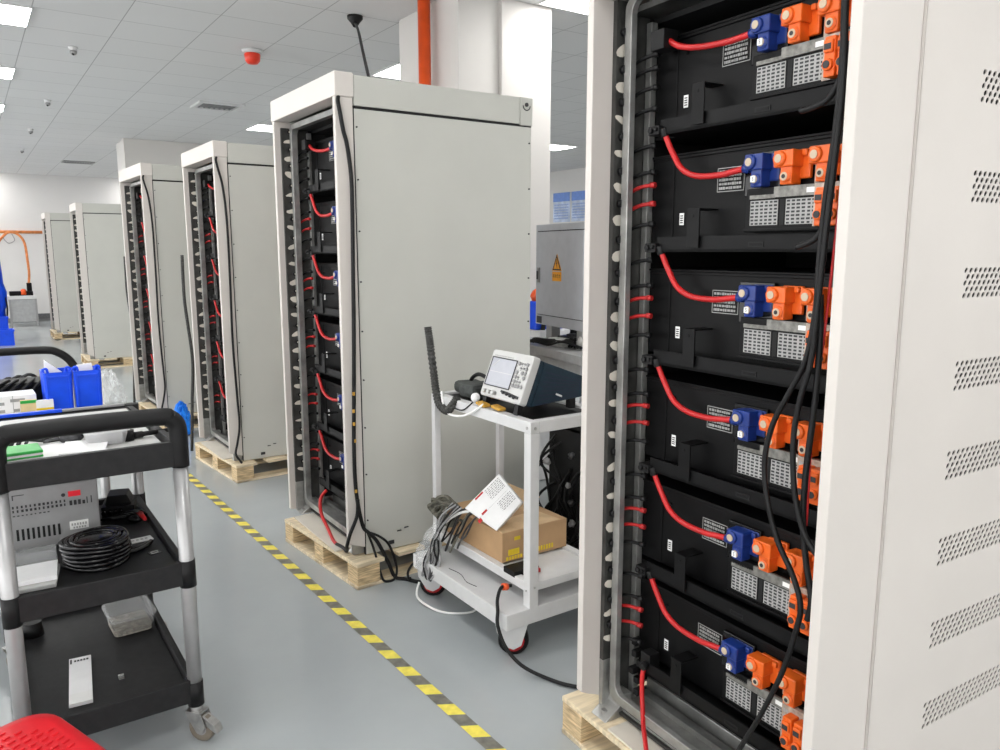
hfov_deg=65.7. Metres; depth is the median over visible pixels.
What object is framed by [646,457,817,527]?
tray
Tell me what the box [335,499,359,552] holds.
power cable
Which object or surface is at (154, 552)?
tag
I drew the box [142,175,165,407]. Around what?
cable
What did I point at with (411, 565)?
lead
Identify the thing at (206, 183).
module
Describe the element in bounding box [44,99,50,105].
dome camera
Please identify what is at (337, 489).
tray
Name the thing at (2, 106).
recessed light
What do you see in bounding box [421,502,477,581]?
cables
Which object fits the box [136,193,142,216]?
module
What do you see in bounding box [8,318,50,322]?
baseboard
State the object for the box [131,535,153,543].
slip
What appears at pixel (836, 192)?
socket
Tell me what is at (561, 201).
notice board
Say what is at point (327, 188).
tray
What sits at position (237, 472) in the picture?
wooden pallet
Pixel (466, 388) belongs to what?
tool pouch
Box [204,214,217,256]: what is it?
module
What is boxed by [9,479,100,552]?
supplies
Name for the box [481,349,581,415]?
oscilloscope
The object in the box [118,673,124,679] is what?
clip
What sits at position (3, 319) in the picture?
crate
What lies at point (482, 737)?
tape
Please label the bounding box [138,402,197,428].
wooden pallet
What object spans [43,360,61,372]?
folded paper
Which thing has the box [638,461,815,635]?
module
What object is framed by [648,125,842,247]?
module
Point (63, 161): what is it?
ceiling vent
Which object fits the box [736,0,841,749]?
cable
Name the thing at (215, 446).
board
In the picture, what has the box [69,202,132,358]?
rack
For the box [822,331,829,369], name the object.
socket
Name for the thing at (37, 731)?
plastic stool
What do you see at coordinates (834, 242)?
wire
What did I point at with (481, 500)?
print
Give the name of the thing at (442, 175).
rack
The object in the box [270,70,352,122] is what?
hood
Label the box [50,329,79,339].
wooden pallet
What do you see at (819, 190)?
socket
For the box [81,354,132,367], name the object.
wooden pallet
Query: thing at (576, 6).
recessed light
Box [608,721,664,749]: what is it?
board
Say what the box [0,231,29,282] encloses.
hose
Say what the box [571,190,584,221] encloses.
notice board
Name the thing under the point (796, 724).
socket
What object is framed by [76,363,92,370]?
folded paper
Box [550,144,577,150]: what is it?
recessed light
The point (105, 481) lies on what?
trolley
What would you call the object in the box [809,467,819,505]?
socket
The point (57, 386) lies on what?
bin
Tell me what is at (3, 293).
lift
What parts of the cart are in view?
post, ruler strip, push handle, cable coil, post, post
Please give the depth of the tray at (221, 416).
5.79 m
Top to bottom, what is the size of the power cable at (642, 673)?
0.217 m
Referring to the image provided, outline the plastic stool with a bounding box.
[0,714,105,749]
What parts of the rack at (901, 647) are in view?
panel, mounting rail, plate, door frame, rail, vented panel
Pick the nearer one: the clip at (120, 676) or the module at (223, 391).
the clip at (120, 676)
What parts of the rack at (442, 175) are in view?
panel, mounting rail, door frame, plate, rail, panel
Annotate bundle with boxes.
[9,438,50,445]
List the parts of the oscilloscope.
screen frame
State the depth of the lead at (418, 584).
3.36 m
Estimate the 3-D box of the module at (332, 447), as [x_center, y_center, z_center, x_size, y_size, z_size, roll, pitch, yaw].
[-0.581,0.427,4.141,0.671,0.319,0.658,-6,11,-34]
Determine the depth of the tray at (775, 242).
1.86 m
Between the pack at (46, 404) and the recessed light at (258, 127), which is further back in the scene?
the recessed light at (258, 127)
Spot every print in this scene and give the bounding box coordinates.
[0,396,24,412]
[11,493,91,516]
[475,492,487,522]
[485,478,514,509]
[506,536,552,560]
[554,204,568,218]
[572,202,584,218]
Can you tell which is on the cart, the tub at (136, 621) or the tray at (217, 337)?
the tub at (136, 621)
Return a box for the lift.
[0,263,7,315]
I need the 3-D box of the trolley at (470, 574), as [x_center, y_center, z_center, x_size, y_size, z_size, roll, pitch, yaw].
[0.053,0.567,3.324,0.593,0.930,0.775,-6,11,-34]
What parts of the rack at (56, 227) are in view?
panel, panel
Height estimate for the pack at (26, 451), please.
0.037 m
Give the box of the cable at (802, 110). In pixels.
[798,41,848,113]
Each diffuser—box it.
[0,68,13,78]
[550,145,572,149]
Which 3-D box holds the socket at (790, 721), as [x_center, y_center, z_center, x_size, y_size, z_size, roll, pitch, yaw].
[0.697,0.862,1.866,0.038,0.082,0.026,-6,11,-31]
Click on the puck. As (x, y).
(33, 629)
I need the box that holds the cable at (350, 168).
[336,95,419,583]
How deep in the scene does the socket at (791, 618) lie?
1.81 m
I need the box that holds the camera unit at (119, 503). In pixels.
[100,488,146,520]
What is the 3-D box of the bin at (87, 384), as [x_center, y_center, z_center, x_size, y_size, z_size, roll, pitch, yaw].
[-1.718,0.048,3.221,0.107,0.188,0.143,-6,11,-31]
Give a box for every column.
[116,138,202,203]
[399,0,551,300]
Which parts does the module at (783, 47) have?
plug plate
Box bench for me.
[7,294,38,326]
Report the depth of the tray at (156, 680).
2.56 m
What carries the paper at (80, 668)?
on the cart
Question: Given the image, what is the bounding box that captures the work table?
[530,337,581,403]
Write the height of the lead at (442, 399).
0.092 m
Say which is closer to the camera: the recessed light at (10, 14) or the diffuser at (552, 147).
the recessed light at (10, 14)
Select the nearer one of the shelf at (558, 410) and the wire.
the wire
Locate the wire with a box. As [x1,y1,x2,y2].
[806,196,838,525]
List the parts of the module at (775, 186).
plug plate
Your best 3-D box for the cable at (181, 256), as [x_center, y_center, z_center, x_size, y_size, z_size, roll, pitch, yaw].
[-2.387,-0.154,5.936,0.064,1.513,0.055,7,11,37]
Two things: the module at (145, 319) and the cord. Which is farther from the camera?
the module at (145, 319)
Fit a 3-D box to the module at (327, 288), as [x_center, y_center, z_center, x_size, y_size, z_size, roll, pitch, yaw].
[-0.581,-0.486,3.995,0.671,0.319,0.658,-6,11,-34]
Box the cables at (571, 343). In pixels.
[530,337,582,349]
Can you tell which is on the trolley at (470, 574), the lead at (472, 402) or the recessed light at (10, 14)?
the lead at (472, 402)
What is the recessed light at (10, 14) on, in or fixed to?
in the ceiling
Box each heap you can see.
[4,373,36,378]
[558,330,576,339]
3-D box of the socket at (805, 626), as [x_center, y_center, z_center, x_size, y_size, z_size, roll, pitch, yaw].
[0.713,0.560,1.790,0.038,0.082,0.026,-6,11,-31]
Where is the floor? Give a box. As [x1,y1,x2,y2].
[0,321,580,749]
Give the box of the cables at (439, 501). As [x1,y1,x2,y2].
[427,495,461,527]
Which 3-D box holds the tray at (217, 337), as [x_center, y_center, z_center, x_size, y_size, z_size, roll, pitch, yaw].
[-1.695,-0.279,5.737,0.682,0.039,0.652,-6,11,-34]
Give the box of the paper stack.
[16,559,60,593]
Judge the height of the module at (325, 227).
0.319 m
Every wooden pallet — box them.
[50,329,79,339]
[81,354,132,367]
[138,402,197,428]
[195,440,287,482]
[285,513,445,589]
[562,681,646,749]
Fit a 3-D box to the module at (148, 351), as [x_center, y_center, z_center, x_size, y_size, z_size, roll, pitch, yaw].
[-2.880,-0.070,7.289,0.692,0.315,0.698,-7,11,-36]
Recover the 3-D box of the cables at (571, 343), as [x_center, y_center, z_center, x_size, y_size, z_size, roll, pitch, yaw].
[0.307,-0.195,4.601,0.556,0.047,0.113,8,12,42]
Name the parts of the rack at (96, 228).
panel, door frame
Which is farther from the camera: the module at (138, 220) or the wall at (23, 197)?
the wall at (23, 197)
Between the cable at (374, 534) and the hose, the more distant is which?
the hose
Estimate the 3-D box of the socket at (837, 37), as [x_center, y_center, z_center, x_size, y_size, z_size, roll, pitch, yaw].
[0.713,-0.662,1.595,0.038,0.082,0.026,-6,11,-31]
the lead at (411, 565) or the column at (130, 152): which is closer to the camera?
the lead at (411, 565)
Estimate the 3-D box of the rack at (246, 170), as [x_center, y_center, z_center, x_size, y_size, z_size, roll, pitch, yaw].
[-1.632,-0.552,5.745,1.083,2.123,0.851,-6,11,-34]
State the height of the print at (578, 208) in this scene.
0.312 m
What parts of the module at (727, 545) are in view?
plug plate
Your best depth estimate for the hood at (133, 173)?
6.59 m
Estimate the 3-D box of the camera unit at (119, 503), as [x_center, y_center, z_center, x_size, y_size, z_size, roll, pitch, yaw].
[-1.382,0.478,2.853,0.161,0.085,0.161,-3,10,-20]
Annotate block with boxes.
[550,337,568,346]
[576,337,582,349]
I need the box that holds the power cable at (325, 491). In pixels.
[318,489,335,543]
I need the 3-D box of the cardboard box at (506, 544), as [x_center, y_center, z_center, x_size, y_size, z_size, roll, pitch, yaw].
[0.023,0.634,3.395,0.335,0.176,0.441,-6,11,-34]
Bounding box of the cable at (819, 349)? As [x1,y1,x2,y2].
[800,294,823,621]
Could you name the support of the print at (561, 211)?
attached to the notice board at (561, 201)
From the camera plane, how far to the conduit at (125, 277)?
7.39 m
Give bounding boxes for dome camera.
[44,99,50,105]
[68,46,77,55]
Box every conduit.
[123,256,135,401]
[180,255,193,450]
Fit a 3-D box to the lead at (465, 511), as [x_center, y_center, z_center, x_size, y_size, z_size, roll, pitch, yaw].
[-0.203,0.695,3.327,0.252,0.276,0.018,5,11,30]
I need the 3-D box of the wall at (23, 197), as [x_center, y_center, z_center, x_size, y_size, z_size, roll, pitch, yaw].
[-9.108,-2.904,17.830,15.600,3.200,0.100,-6,11,-34]
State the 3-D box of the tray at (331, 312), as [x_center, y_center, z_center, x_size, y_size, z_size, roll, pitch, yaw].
[-0.568,-0.339,4.026,0.662,0.040,0.652,-6,11,-34]
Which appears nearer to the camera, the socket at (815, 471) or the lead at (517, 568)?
the socket at (815, 471)
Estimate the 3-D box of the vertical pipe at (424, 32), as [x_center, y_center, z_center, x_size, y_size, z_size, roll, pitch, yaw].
[-0.486,-0.914,5.397,0.132,3.200,0.100,-6,11,-34]
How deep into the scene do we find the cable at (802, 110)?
1.58 m
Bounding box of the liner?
[0,408,167,448]
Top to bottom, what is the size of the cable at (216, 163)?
2.038 m
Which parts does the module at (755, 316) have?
plug plate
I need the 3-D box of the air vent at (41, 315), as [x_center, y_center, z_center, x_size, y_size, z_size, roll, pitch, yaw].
[-10.159,-1.316,17.272,0.280,0.120,0.035,-6,11,-34]
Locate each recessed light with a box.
[0,2,33,27]
[0,66,15,79]
[0,104,4,111]
[245,124,271,131]
[371,63,399,79]
[538,0,587,14]
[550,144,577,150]
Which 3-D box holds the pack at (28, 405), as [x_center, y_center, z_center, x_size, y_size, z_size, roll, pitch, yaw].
[-1.863,0.133,3.061,0.056,0.070,0.022,-6,11,-34]
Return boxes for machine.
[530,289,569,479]
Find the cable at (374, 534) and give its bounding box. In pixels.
[367,532,397,582]
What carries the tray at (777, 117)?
on the rack at (901, 647)
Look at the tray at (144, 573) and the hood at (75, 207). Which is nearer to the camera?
the tray at (144, 573)
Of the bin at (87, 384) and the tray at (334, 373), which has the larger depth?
the tray at (334, 373)
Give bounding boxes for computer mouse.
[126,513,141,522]
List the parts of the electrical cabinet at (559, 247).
door handle, rating plate, cabinet leg, cabinet leg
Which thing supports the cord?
hanging from the ceiling
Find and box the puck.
[23,619,43,639]
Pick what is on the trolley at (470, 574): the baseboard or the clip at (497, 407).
the clip at (497, 407)
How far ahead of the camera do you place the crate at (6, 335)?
12.85 m
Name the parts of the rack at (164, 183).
panel, door frame, mounting rail, panel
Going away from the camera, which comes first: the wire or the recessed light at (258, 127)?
the wire
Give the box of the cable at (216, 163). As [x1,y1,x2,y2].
[215,156,242,463]
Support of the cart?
on the floor
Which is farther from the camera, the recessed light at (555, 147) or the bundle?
the recessed light at (555, 147)
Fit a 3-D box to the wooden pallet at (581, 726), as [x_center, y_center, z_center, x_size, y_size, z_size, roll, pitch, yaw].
[0.894,1.122,2.389,1.050,0.130,0.940,-6,11,-31]
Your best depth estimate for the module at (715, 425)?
2.04 m
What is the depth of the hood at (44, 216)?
13.41 m
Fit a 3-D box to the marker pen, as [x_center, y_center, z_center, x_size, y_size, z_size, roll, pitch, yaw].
[-1.321,0.497,2.827,0.021,0.021,0.210,-6,11,-34]
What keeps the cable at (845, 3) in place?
attached to the rack at (901, 647)
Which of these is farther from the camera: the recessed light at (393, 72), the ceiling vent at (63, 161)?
the ceiling vent at (63, 161)
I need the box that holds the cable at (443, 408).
[424,326,460,414]
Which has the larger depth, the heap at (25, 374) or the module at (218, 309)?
the module at (218, 309)
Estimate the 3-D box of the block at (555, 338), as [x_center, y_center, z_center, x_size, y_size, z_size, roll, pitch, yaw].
[0.340,-0.195,4.604,0.120,0.050,0.100,9,13,43]
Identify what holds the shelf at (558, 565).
attached to the trolley at (470, 574)
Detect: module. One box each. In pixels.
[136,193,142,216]
[137,219,145,253]
[140,253,147,286]
[142,285,150,320]
[144,318,152,353]
[147,350,154,384]
[203,180,214,214]
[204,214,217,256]
[207,255,219,298]
[209,296,221,340]
[211,337,224,381]
[214,377,226,421]
[301,136,334,189]
[303,188,336,251]
[305,250,338,312]
[307,309,340,372]
[310,367,342,431]
[312,423,344,489]
[635,562,807,749]
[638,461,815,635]
[641,354,824,509]
[644,243,833,375]
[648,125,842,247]
[651,0,851,125]
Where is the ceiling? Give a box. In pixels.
[0,0,587,177]
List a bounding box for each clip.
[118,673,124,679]
[476,401,505,411]
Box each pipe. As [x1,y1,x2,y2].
[0,230,42,243]
[417,0,430,84]
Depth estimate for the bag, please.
6.54 m
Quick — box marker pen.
[135,504,146,520]
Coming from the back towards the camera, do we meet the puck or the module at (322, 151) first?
the module at (322, 151)
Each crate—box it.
[0,316,8,328]
[0,328,14,345]
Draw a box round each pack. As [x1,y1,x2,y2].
[6,443,43,461]
[20,399,36,411]
[36,399,53,410]
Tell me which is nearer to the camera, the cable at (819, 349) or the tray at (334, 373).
the cable at (819, 349)
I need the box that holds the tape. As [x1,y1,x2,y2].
[189,473,505,749]
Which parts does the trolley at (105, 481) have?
push handle, post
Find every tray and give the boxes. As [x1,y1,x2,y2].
[0,405,173,490]
[15,495,182,622]
[24,594,190,735]
[208,211,215,217]
[215,335,222,341]
[220,414,226,422]
[308,181,335,195]
[310,246,336,253]
[313,306,339,317]
[315,364,341,379]
[317,421,343,441]
[319,477,345,500]
[643,557,808,656]
[644,660,785,749]
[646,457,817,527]
[653,349,826,393]
[655,85,845,146]
[657,233,833,251]
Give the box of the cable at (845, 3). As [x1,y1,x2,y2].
[790,0,848,555]
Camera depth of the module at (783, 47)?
1.86 m
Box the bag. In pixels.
[174,400,189,434]
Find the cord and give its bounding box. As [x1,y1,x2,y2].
[347,14,369,76]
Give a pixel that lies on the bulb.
(475, 397)
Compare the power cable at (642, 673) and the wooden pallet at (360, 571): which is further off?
the wooden pallet at (360, 571)
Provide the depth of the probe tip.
2.38 m
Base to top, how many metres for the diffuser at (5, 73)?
0.005 m
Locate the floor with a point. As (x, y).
(282, 670)
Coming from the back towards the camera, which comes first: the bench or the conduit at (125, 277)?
the bench
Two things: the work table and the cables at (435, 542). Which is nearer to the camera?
the cables at (435, 542)
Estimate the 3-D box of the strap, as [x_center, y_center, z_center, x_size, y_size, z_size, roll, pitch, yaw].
[-0.084,0.022,3.352,0.018,0.066,0.186,-6,11,-34]
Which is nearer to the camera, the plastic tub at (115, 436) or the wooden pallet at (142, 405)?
the plastic tub at (115, 436)
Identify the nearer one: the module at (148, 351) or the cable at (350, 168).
the cable at (350, 168)
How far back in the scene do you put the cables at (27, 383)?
3.23 m
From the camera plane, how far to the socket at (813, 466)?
1.76 m
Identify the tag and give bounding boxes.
[147,550,161,554]
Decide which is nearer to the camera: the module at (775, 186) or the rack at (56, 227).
the module at (775, 186)
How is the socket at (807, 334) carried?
attached to the module at (755, 316)
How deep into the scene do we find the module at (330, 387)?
4.07 m
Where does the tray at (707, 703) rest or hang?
on the rack at (901, 647)
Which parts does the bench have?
leg, leg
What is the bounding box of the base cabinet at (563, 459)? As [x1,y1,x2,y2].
[539,426,580,549]
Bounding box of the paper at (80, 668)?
[69,655,92,707]
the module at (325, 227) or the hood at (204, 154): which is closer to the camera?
the module at (325, 227)
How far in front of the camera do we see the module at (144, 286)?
7.17 m
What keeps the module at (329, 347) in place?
in the rack at (442, 175)
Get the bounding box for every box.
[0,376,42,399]
[447,483,566,562]
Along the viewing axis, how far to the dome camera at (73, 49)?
6.32 m
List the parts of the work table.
leg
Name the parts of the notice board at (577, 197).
panel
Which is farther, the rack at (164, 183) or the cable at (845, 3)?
the rack at (164, 183)
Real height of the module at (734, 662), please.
0.322 m
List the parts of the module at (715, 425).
plug plate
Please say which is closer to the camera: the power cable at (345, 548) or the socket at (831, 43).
the socket at (831, 43)
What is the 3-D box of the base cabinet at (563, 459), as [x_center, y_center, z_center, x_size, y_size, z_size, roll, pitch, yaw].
[0.511,0.597,3.739,0.508,0.740,0.638,-6,11,-34]
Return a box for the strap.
[469,372,485,380]
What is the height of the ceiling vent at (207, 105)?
0.020 m
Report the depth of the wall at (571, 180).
15.97 m
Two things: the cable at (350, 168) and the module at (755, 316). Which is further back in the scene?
the cable at (350, 168)
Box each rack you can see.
[41,212,79,332]
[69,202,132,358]
[118,162,196,411]
[181,140,286,460]
[270,70,532,554]
[577,0,999,749]
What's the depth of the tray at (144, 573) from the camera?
2.33 m
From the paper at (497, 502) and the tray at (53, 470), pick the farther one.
the paper at (497, 502)
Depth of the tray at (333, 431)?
3.99 m
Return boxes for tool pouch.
[454,379,483,397]
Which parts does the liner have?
ratchet handle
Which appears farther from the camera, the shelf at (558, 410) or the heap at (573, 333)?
the heap at (573, 333)
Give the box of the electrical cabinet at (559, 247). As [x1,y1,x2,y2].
[536,222,584,340]
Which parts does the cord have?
ceiling plate, cord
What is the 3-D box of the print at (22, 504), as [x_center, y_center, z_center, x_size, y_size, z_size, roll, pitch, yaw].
[-1.458,0.411,2.521,0.226,0.070,0.002,-5,11,-31]
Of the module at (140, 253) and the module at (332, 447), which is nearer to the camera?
the module at (332, 447)
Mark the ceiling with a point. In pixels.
(138, 68)
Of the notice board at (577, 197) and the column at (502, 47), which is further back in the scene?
the notice board at (577, 197)
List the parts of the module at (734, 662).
plug plate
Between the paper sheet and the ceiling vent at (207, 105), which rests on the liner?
the paper sheet
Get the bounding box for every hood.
[41,212,49,219]
[69,202,82,211]
[118,162,151,182]
[181,140,226,167]
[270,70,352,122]
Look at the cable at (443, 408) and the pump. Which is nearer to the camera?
the cable at (443, 408)
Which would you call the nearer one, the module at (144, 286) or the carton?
the carton
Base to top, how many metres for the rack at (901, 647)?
2.195 m
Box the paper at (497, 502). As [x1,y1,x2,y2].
[465,474,522,530]
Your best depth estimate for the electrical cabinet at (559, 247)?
4.54 m
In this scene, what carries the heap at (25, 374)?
on the trolley at (105, 481)
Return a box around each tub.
[83,429,129,444]
[108,610,151,636]
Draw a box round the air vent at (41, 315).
[38,313,49,318]
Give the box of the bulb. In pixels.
[471,393,479,401]
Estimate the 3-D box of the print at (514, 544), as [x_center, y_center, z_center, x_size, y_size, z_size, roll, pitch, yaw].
[0.125,0.699,3.206,0.241,0.094,0.001,-6,11,-34]
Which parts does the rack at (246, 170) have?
panel, door frame, mounting rail, panel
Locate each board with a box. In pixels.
[201,440,232,459]
[294,513,351,551]
[553,192,570,222]
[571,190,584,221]
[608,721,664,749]
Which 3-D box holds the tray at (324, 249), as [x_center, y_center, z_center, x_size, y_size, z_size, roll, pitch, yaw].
[-0.568,-0.642,3.978,0.662,0.040,0.652,-6,11,-34]
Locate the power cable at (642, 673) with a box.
[640,670,648,749]
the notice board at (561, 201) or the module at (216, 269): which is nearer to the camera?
the module at (216, 269)
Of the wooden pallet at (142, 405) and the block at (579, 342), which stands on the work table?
the block at (579, 342)
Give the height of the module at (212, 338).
0.311 m
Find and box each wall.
[0,173,119,317]
[549,167,585,223]
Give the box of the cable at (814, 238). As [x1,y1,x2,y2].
[795,229,818,249]
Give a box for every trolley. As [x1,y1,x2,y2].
[0,346,110,497]
[413,390,581,653]
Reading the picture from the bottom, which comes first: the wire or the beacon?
the wire
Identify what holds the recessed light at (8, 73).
in the ceiling
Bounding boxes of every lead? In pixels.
[407,563,412,579]
[416,582,475,614]
[429,510,468,557]
[441,391,482,416]
[453,402,472,410]
[495,561,576,688]
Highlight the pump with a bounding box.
[9,283,32,295]
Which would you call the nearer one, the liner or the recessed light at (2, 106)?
the liner
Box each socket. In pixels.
[780,712,798,749]
[787,593,806,629]
[791,719,802,749]
[797,464,815,499]
[800,598,809,635]
[805,330,815,367]
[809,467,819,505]
[812,187,823,225]
[822,35,838,78]
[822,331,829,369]
[830,186,838,225]
[835,31,849,74]
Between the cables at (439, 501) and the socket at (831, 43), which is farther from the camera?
the cables at (439, 501)
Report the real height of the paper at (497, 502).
0.230 m
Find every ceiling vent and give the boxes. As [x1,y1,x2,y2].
[61,160,94,164]
[190,100,244,111]
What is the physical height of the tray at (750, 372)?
0.040 m
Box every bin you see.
[39,366,73,408]
[71,364,102,407]
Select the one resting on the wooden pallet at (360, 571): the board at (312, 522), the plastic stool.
the board at (312, 522)
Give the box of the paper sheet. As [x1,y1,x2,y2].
[40,440,107,457]
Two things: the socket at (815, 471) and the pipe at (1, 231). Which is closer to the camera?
the socket at (815, 471)
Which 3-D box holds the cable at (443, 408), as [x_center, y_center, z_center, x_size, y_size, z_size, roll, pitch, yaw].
[-0.257,-0.018,3.340,0.056,0.366,0.269,-6,11,-34]
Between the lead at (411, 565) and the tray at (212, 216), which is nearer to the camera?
the lead at (411, 565)
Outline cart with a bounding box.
[0,402,222,740]
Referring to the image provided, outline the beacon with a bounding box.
[241,47,262,64]
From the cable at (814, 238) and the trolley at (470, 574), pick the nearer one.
the cable at (814, 238)
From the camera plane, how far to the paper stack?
2.26 m
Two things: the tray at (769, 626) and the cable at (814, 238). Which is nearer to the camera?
the cable at (814, 238)
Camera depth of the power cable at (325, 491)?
3.95 m
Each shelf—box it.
[440,526,578,589]
[450,393,580,419]

